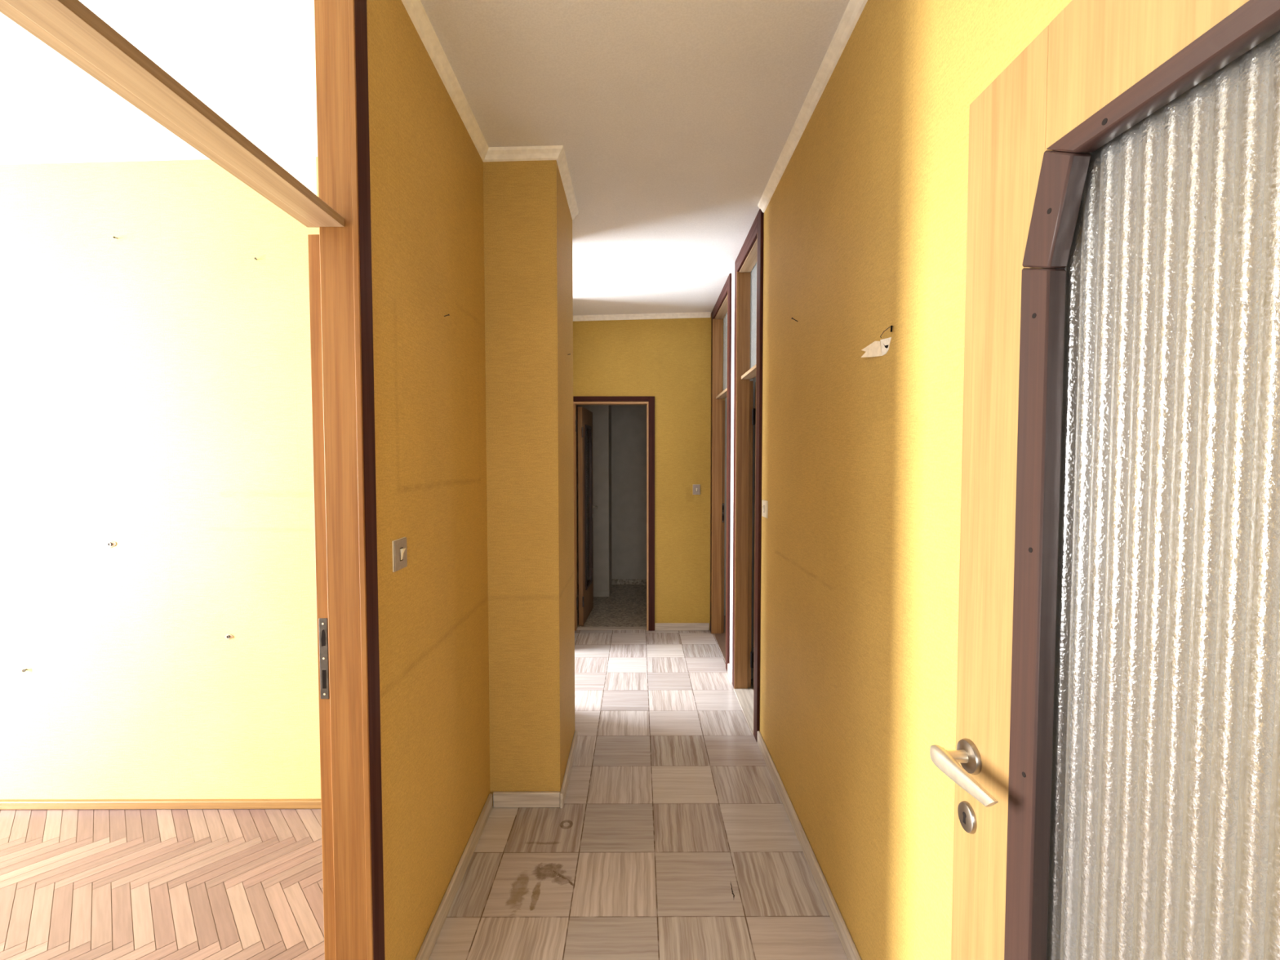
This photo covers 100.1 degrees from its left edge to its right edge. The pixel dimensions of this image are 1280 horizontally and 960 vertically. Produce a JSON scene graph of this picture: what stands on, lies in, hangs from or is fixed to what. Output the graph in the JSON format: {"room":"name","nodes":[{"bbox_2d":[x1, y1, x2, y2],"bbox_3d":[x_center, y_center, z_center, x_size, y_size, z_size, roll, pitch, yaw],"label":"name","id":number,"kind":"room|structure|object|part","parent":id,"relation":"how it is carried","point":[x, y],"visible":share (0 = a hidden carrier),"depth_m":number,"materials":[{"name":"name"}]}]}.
{"room":"apartment hallway","nodes":[
{"label":"apartment hallway","id":0,"kind":"room"},
{"bbox_2d":[0,156,320,799],"bbox_3d":[-2.505,0.027,2.247,3.600,2.684,0.100,0,2,0],"label":"wall","id":1,"kind":"structure","parent":0,"point":[156,393],"depth_m":2.20,"materials":[{"name":"paint"}]},
{"bbox_2d":[105,540,116,547],"bbox_3d":[-2.177,0.265,2.202,0.046,0.029,0.008,0,2,0],"label":"plug","id":2,"kind":"object","parent":1,"relation":"attached to","point":[109,544],"visible":1,"depth_m":2.20,"materials":[{"name":"grey paint"}]},
{"bbox_2d":[0,799,320,809],"bbox_3d":[-2.464,1.353,2.236,3.480,0.034,0.020,0,2,0],"label":"baseboard","id":3,"kind":"structure","parent":1,"relation":"attached to","point":[5,804],"depth_m":2.23,"materials":[{"name":"brown wood"}]},
{"bbox_2d":[224,634,233,639],"bbox_3d":[-1.702,0.649,2.218,0.035,0.023,0.008,0,2,0],"label":"plug","id":4,"kind":"object","parent":1,"relation":"attached to","point":[228,636],"visible":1,"depth_m":2.22,"materials":[{"name":"grey paint"}]},
{"bbox_2d":[0,808,324,959],"bbox_3d":[-2.429,1.452,0.099,3.540,0.002,4.300,0,2,0],"label":"floor","id":5,"kind":"structure","parent":0,"point":[138,884],"depth_m":1.84,"materials":[{"name":"brown wood"}]},
{"bbox_2d":[0,0,849,326],"bbox_3d":[-0.955,-1.351,1.899,6.900,0.438,8.900,0,2,0],"label":"ceiling","id":6,"kind":"structure","parent":0,"point":[673,121],"depth_m":1.83,"materials":[{"name":"paint"}]},
{"bbox_2d":[366,0,489,959],"bbox_3d":[-0.666,0.036,1.714,0.076,2.703,0.975,0,2,0],"label":"wall","id":7,"kind":"structure","parent":0,"point":[426,168],"depth_m":1.57,"materials":[{"name":"paint"}]},
{"bbox_2d":[0,0,385,959],"bbox_3d":[-0.663,0.064,0.766,0.122,2.719,0.922,0,2,0],"label":"door frame","id":8,"kind":"structure","parent":7,"relation":"in","point":[340,272],"depth_m":1.17,"materials":[{"name":"brown wood"}]},
{"bbox_3d":[-0.709,0.401,1.203,0.019,0.183,0.002,0,2,0],"label":"strike plate","id":9,"kind":"part","parent":8,"relation":"part of","materials":[{"name":"metal"}]},
{"bbox_3d":[-0.609,0.055,1.201,0.012,2.704,0.053,0,2,0],"label":"casing","id":10,"kind":"part","parent":8,"relation":"part of","materials":[{"name":"brown wood"}]},
{"bbox_2d":[391,537,407,572],"bbox_3d":[-0.619,0.193,1.393,0.016,0.080,0.072,0,2,0],"label":"light switch","id":11,"kind":"object","parent":7,"relation":"attached to","point":[399,548],"visible":1,"depth_m":1.38,"materials":[{"name":"white plastic"}]},
{"bbox_2d":[415,793,492,959],"bbox_3d":[-0.620,1.355,1.771,0.014,0.064,0.931,0,2,0],"label":"baseboard","id":12,"kind":"structure","parent":7,"relation":"attached to","point":[426,948],"depth_m":1.77,"materials":[{"name":"wood"}]},
{"bbox_2d":[401,0,578,220],"bbox_3d":[-0.467,-1.296,1.924,0.326,0.058,1.495,0,2,0],"label":"trim","id":13,"kind":"structure","parent":7,"relation":"attached to","point":[415,9],"depth_m":1.95,"materials":[{"name":"paint"}]},
{"bbox_2d":[483,160,574,805],"bbox_3d":[-0.521,0.013,2.461,0.370,2.693,0.520,0,2,0],"label":"wall pillar","id":14,"kind":"structure","parent":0,"point":[528,280],"depth_m":2.21,"materials":[{"name":"paint"}]},
{"bbox_2d":[493,791,559,807],"bbox_3d":[-0.474,1.337,2.243,0.280,0.064,0.014,0,2,0],"label":"baseboard","id":15,"kind":"structure","parent":14,"relation":"attached to","point":[544,798],"depth_m":2.24,"materials":[{"name":"wood"}]},
{"bbox_2d":[560,730,577,808],"bbox_3d":[-0.328,1.328,2.493,0.014,0.064,0.525,0,2,0],"label":"baseboard","id":16,"kind":"structure","parent":14,"relation":"attached to","point":[570,762],"depth_m":2.42,"materials":[{"name":"wood"}]},
{"bbox_2d":[579,404,611,591],"bbox_3d":[-0.482,-0.085,5.925,0.305,2.632,0.550,0,2,0],"label":"wall","id":17,"kind":"structure","parent":0,"point":[602,414],"depth_m":5.67,"materials":[{"name":"grey paint"}]},
{"bbox_2d":[593,591,609,596],"bbox_3d":[-0.484,1.208,5.692,0.318,0.064,0.012,0,2,0],"label":"baseboard","id":18,"kind":"structure","parent":17,"relation":"attached to","point":[596,593],"depth_m":5.69,"materials":[{"name":"grey paint"}]},
{"bbox_2d":[576,404,646,584],"bbox_3d":[-0.465,-0.104,6.249,2.100,2.645,0.100,0,2,0],"label":"wall","id":19,"kind":"structure","parent":0,"point":[628,422],"depth_m":6.21,"materials":[{"name":"grey paint"}]},
{"bbox_2d":[611,578,646,584],"bbox_3d":[0.079,1.187,6.242,0.815,0.064,0.014,0,2,0],"label":"baseboard","id":20,"kind":"structure","parent":19,"relation":"attached to","point":[642,581],"depth_m":6.23,"materials":[{"name":"stone"}]},
{"bbox_2d":[428,584,848,959],"bbox_3d":[0.444,1.364,3.174,3.900,0.060,6.360,0,2,0],"label":"floor","id":21,"kind":"structure","parent":0,"point":[673,837],"depth_m":2.04,"materials":[{"name":"tile"}]},
{"bbox_2d":[573,315,725,630],"bbox_3d":[0.059,-0.058,4.554,1.300,2.679,0.135,0,2,0],"label":"wall","id":22,"kind":"structure","parent":0,"point":[681,348],"depth_m":4.50,"materials":[{"name":"paint"}]},
{"bbox_2d":[573,395,654,631],"bbox_3d":[-0.244,0.278,4.866,0.735,1.984,0.695,0,2,0],"label":"door","id":23,"kind":"structure","parent":22,"relation":"in","point":[585,506],"depth_m":4.61,"materials":[{"name":"brown wood"}]},
{"bbox_3d":[-0.497,-0.505,4.895,0.040,0.272,0.345,0,2,4],"label":"rail","id":24,"kind":"part","parent":23,"relation":"part of","materials":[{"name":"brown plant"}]},
{"bbox_3d":[-0.498,0.242,4.923,0.008,1.450,0.344,0,2,4],"label":"glass pane","id":25,"kind":"part","parent":23,"relation":"part of","materials":[{"name":"grey"}]},
{"bbox_3d":[-0.496,1.056,4.954,0.040,0.406,0.345,0,2,4],"label":"rail","id":26,"kind":"part","parent":23,"relation":"part of","materials":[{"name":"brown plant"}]},
{"bbox_3d":[-0.244,-0.679,4.490,0.631,0.042,0.015,0,2,0],"label":"casing","id":27,"kind":"part","parent":23,"relation":"part of","materials":[{"name":"brown wood"}]},
{"bbox_3d":[0.098,0.291,4.527,0.052,1.984,0.015,0,2,0],"label":"casing","id":28,"kind":"part","parent":23,"relation":"part of","materials":[{"name":"brown wood"}]},
{"bbox_2d":[573,311,711,321],"bbox_3d":[-0.024,-1.357,4.456,1.224,0.070,0.032,0,2,0],"label":"trim","id":29,"kind":"structure","parent":22,"relation":"attached to","point":[701,314],"depth_m":4.46,"materials":[{"name":"paint"}]},
{"bbox_2d":[654,622,709,631],"bbox_3d":[0.358,1.250,4.564,0.463,0.064,0.014,0,2,0],"label":"baseboard","id":30,"kind":"structure","parent":22,"relation":"attached to","point":[658,626],"depth_m":4.56,"materials":[{"name":"wood"}]},
{"bbox_2d":[693,484,700,494],"bbox_3d":[0.477,0.081,4.519,0.063,0.086,0.016,0,2,0],"label":"light switch","id":31,"kind":"object","parent":22,"relation":"attached to","point":[696,487],"visible":1,"depth_m":4.52,"materials":[{"name":"white plastic"}]},
{"bbox_2d":[724,326,727,615],"bbox_3d":[1.548,-0.094,5.004,1.680,2.715,0.100,0,2,0],"label":"wall","id":32,"kind":"structure","parent":0,"point":[726,366],"depth_m":4.95,"materials":[{"name":"grey paint"}]},
{"bbox_2d":[751,266,756,679],"bbox_3d":[1.552,-0.053,3.564,1.680,2.741,0.120,0,2,0],"label":"wall","id":33,"kind":"structure","parent":0,"point":[754,267],"depth_m":3.50,"materials":[{"name":"grey paint"}]},
{"bbox_2d":[729,0,1071,959],"bbox_3d":[0.666,0.004,1.790,0.100,2.761,3.695,0,2,0],"label":"wall","id":34,"kind":"structure","parent":0,"point":[865,221],"depth_m":1.41,"materials":[{"name":"paint"}]},
{"bbox_2d":[710,273,731,671],"bbox_3d":[1.030,-0.047,4.064,0.870,2.693,0.900,0,2,0],"label":"door","id":35,"kind":"structure","parent":34,"relation":"in","point":[722,306],"depth_m":4.42,"materials":[{"name":"brown wood"}]},
{"bbox_3d":[0.602,-0.054,4.474,0.015,2.677,0.077,0,2,0],"label":"casing","id":36,"kind":"part","parent":35,"relation":"part of","materials":[{"name":"brown wood"}]},
{"bbox_3d":[0.602,-1.347,4.014,0.015,0.086,0.746,0,2,0],"label":"casing","id":37,"kind":"part","parent":35,"relation":"part of","materials":[{"name":"brown wood"}]},
{"bbox_3d":[0.692,0.275,4.464,0.016,0.160,0.002,0,2,0],"label":"strike plate","id":38,"kind":"part","parent":35,"relation":"part of","materials":[{"name":"metal"}]},
{"bbox_3d":[0.604,-0.031,3.651,0.015,2.691,0.077,0,2,0],"label":"casing","id":39,"kind":"part","parent":35,"relation":"part of","materials":[{"name":"brown wood"}]},
{"bbox_2d":[727,663,732,682],"bbox_3d":[0.605,1.287,3.574,0.014,0.064,0.180,0,2,0],"label":"baseboard","id":40,"kind":"structure","parent":34,"relation":"attached to","point":[729,668],"depth_m":3.58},
{"bbox_2d":[732,208,764,742],"bbox_3d":[0.940,-0.018,3.082,0.692,2.709,0.755,0,2,0],"label":"door","id":41,"kind":"structure","parent":34,"relation":"in","point":[744,660],"depth_m":3.33,"materials":[{"name":"brown wood"}]},
{"bbox_3d":[0.604,-0.024,3.389,0.015,2.696,0.077,0,2,0],"label":"casing","id":42,"kind":"part","parent":41,"relation":"part of","materials":[{"name":"brown wood"}]},
{"bbox_3d":[0.604,-1.320,3.017,0.015,0.097,0.571,0,2,0],"label":"casing","id":43,"kind":"part","parent":41,"relation":"part of","materials":[{"name":"brown wood"}]},
{"bbox_3d":[0.606,-0.005,2.742,0.015,2.708,0.077,0,2,0],"label":"casing","id":44,"kind":"part","parent":41,"relation":"part of","materials":[{"name":"brown wood"}]},
{"bbox_2d":[761,499,768,518],"bbox_3d":[0.606,0.141,2.621,0.016,0.083,0.094,0,2,0],"label":"light switch","id":45,"kind":"object","parent":34,"relation":"attached to","point":[764,503],"visible":1,"depth_m":2.60,"materials":[{"name":"white plastic"}]},
{"bbox_2d":[757,730,861,959],"bbox_3d":[0.611,1.369,1.373,0.014,0.064,2.758,0,2,0],"label":"baseboard","id":46,"kind":"structure","parent":34,"relation":"attached to","point":[850,948],"depth_m":1.87,"materials":[{"name":"wood"}]},
{"bbox_2d":[757,0,867,213],"bbox_3d":[0.600,-1.312,1.271,0.032,0.088,2.755,0,2,0],"label":"trim","id":47,"kind":"structure","parent":34,"relation":"attached to","point":[855,8],"depth_m":1.81,"materials":[{"name":"paint"}]},
{"bbox_2d":[861,337,891,357],"bbox_3d":[0.611,-0.339,1.385,0.009,0.045,0.143,0,2,-7],"label":"plaster patch","id":48,"kind":"object","parent":34,"relation":"attached to","point":[873,349],"depth_m":1.38,"materials":[{"name":"paint"}]},
{"bbox_2d":[880,325,893,337],"bbox_3d":[0.612,-0.369,1.335,0.012,0.016,0.066,0,2,-4],"label":"wall hook","id":49,"kind":"object","parent":34,"relation":"attached to","point":[891,326],"visible":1,"depth_m":1.31,"materials":[{"name":"metal"}]},
{"bbox_3d":[-0.995,0.089,-0.099,1.210,2.734,0.080,0,2,0],"label":"wall","id":50,"kind":"structure","parent":0,"visible":0},
{"bbox_3d":[0.072,0.098,-0.096,0.923,2.715,0.100,0,2,0],"label":"door","id":51,"kind":"structure","parent":50,"relation":"in","visible":0},
{"bbox_2d":[929,0,1279,959],"bbox_3d":[0.490,0.461,0.378,0.148,1.937,0.812,0,2,-2],"label":"door","id":52,"kind":"structure","parent":51,"relation":"attached to","point":[1113,766],"depth_m":0.53,"materials":[{"name":"brown wood"}]},
{"bbox_3d":[0.420,0.388,0.697,0.018,0.027,0.131,0,2,-2],"label":"lever","id":53,"kind":"part","parent":52,"relation":"part of","materials":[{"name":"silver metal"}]},
{"bbox_3d":[0.457,0.472,0.750,0.006,0.041,0.035,0,2,-2],"label":"keyhole plate","id":54,"kind":"part","parent":52,"relation":"part of","materials":[{"name":"silver metal"}]},
{"bbox_3d":[0.455,0.384,0.745,0.009,0.045,0.045,0,2,-2],"label":"handle","id":55,"kind":"part","parent":52,"relation":"part of","materials":[{"name":"silver metal"}]},
{"bbox_3d":[0.492,-0.371,0.352,0.040,0.272,0.522,0,2,-2],"label":"rail","id":56,"kind":"part","parent":52,"relation":"part of","materials":[{"name":"brown wood"}]},
{"bbox_3d":[0.491,0.394,0.381,0.008,1.485,0.521,0,2,-2],"label":"glass pane","id":57,"kind":"part","parent":52,"relation":"part of","materials":[{"name":"grey"}]}
]}

